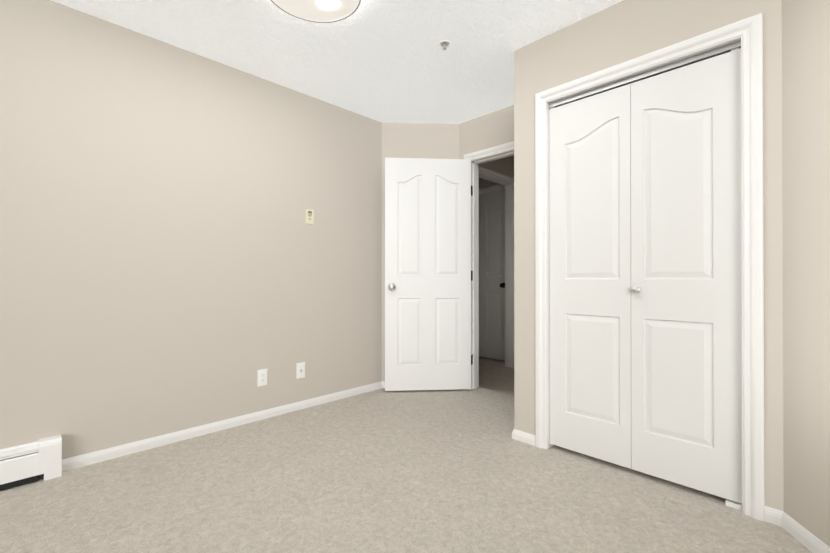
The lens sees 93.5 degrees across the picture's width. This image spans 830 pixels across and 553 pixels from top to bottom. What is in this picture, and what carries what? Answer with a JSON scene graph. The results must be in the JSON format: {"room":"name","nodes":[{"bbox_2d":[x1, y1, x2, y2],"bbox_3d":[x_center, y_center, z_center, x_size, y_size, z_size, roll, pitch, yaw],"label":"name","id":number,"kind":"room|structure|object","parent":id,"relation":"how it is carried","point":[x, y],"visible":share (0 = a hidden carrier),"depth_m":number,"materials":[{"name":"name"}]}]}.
{"room":"empty bedroom","nodes":[
{"label":"empty bedroom","id":0,"kind":"room"},
{"bbox_2d":[0,0,381,476],"bbox_3d":[-1.780,-0.203,2.190,0.120,2.440,4.159,0,0,45],"label":"wall","id":1,"kind":"structure","parent":0,"point":[171,261],"depth_m":2.37,"materials":[{"name":"beige paint"}]},
{"bbox_2d":[258,368,267,386],"bbox_3d":[-1.089,0.723,2.790,0.007,0.118,0.072,0,0,45],"label":"duplex electrical outlet","id":2,"kind":"object","parent":1,"relation":"attached to","point":[262,377],"visible":1,"depth_m":2.79,"materials":[{"name":"white plastic"}]},
{"bbox_2d":[296,362,304,378],"bbox_3d":[-0.875,0.723,3.000,0.015,0.118,0.072,0,0,45],"label":"outlet plate","id":3,"kind":"object","parent":1,"relation":"attached to","point":[300,370],"visible":1,"depth_m":3.00,"materials":[{"name":"white plastic"}]},
{"bbox_2d":[306,209,313,224],"bbox_3d":[-0.825,-0.469,3.062,0.005,0.116,0.070,0,0,45],"label":"switch plate","id":4,"kind":"object","parent":1,"relation":"attached to","point":[309,216],"visible":1,"depth_m":3.06,"materials":[{"name":"beige plastic"}]},
{"bbox_2d":[51,0,622,123],"bbox_3d":[-0.769,-1.457,1.231,5.600,0.060,5.177,0,0,45],"label":"ceiling","id":5,"kind":"structure","parent":0,"point":[387,61],"depth_m":2.38,"materials":[{"name":"white paint"}]},
{"bbox_2d":[271,0,360,22],"bbox_3d":[-0.495,-1.385,1.887,0.470,0.077,0.470,0,0,45],"label":"ceiling light fixture","id":6,"kind":"object","parent":5,"relation":"attached to","point":[323,11],"visible":1,"depth_m":2.00,"materials":[{"name":"white glass"}]},
{"bbox_2d":[439,40,449,49],"bbox_3d":[0.180,-1.405,2.380,0.066,0.036,0.066,0,0,45],"label":"sprinkler head","id":7,"kind":"object","parent":5,"relation":"attached to","point":[444,43],"visible":1,"depth_m":2.37},
{"bbox_2d":[0,357,811,552],"bbox_3d":[-0.162,1.045,1.831,5.600,0.060,6.900,0,0,45],"label":"floor","id":8,"kind":"structure","parent":0,"point":[381,470],"depth_m":1.80,"materials":[{"name":"carpet"}]},
{"bbox_2d":[0,435,61,490],"bbox_3d":[-2.440,0.917,1.386,0.068,0.193,1.755,0,0,45],"label":"heater","id":9,"kind":"object","parent":8,"relation":"on","point":[24,464],"visible":1,"depth_m":1.92,"materials":[{"name":"white metal"}]},
{"bbox_2d":[382,123,458,380],"bbox_3d":[0.049,-0.198,3.663,0.778,2.440,0.120,0,0,-2],"label":"wall","id":10,"kind":"structure","parent":0,"point":[422,140],"depth_m":3.60,"materials":[{"name":"beige paint"}]},
{"bbox_2d":[459,105,513,158],"bbox_3d":[0.798,-0.199,3.318,1.172,2.440,0.120,0,0,45],"label":"wall","id":11,"kind":"structure","parent":0,"point":[491,129],"depth_m":3.40,"materials":[{"name":"beige paint"}]},
{"bbox_2d":[385,158,470,390],"bbox_3d":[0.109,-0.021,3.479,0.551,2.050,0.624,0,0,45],"label":"entry door","id":12,"kind":"structure","parent":11,"relation":"in","point":[427,273],"depth_m":3.45,"materials":[{"name":"white wood"}]},
{"bbox_2d":[464,141,513,389],"bbox_3d":[0.813,-0.046,3.293,0.908,2.135,0.142,0,0,45],"label":"door frame","id":13,"kind":"structure","parent":11,"relation":"attached to","point":[475,163],"depth_m":3.55,"materials":[{"name":"white wood"}]},
{"bbox_2d":[479,178,498,187],"bbox_3d":[1.258,-0.194,4.542,3.000,2.440,0.120,0,0,45],"label":"wall","id":14,"kind":"structure","parent":0,"point":[484,183],"depth_m":4.84,"materials":[{"name":"beige paint"}]},
{"bbox_2d":[479,190,504,360],"bbox_3d":[0.831,-0.018,4.895,0.761,2.050,0.102,0,0,45],"label":"hall door","id":15,"kind":"structure","parent":14,"relation":"in","point":[491,274],"depth_m":4.80,"materials":[{"name":"white wood"}]},
{"bbox_2d":[479,184,504,193],"bbox_3d":[0.818,-0.040,4.882,0.905,2.135,0.018,0,0,45],"label":"door frame","id":16,"kind":"structure","parent":14,"relation":"attached to","point":[491,188],"depth_m":4.77,"materials":[{"name":"white wood"}]},
{"bbox_2d":[479,155,513,177],"bbox_3d":[0.802,-0.196,4.154,0.100,2.440,1.073,0,0,45],"label":"wall","id":17,"kind":"structure","parent":0,"point":[505,166],"depth_m":4.24,"materials":[{"name":"beige paint"}]},
{"bbox_2d":[479,166,513,367],"bbox_3d":[0.797,-0.043,4.140,0.122,2.135,0.920,0,0,45],"label":"door frame","id":18,"kind":"structure","parent":17,"relation":"attached to","point":[509,274],"depth_m":4.41,"materials":[{"name":"white wood"}]},
{"bbox_2d":[514,0,783,510],"bbox_3d":[1.121,-0.204,2.046,1.279,2.440,0.120,0,0,45],"label":"wall","id":19,"kind":"structure","parent":0,"point":[619,33],"depth_m":1.97,"materials":[{"name":"beige paint"}]},
{"bbox_2d":[62,381,829,552],"bbox_3d":[0.154,0.984,1.530,3.548,0.060,3.317,0,0,45],"label":"baseboard","id":20,"kind":"structure","parent":19,"relation":"attached to","point":[807,539],"depth_m":2.35,"materials":[{"name":"white wood"}]},
{"bbox_2d":[549,48,741,503],"bbox_3d":[1.110,-0.003,2.007,0.880,1.985,0.078,0,0,45],"label":"bifold closet door","id":21,"kind":"structure","parent":19,"relation":"in","point":[645,241],"depth_m":1.94,"materials":[{"name":"white wood"}]},
{"bbox_2d":[535,13,763,520],"bbox_3d":[1.134,-0.017,2.032,0.924,2.065,0.130,0,0,45],"label":"door frame","id":22,"kind":"structure","parent":19,"relation":"attached to","point":[727,46],"depth_m":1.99,"materials":[{"name":"white wood"}]},
{"bbox_2d":[782,0,829,546],"bbox_3d":[1.425,-0.209,0.824,0.120,2.440,1.570,0,0,10],"label":"wall","id":23,"kind":"structure","parent":0,"point":[806,211],"depth_m":1.47,"materials":[{"name":"beige paint"}]}
]}

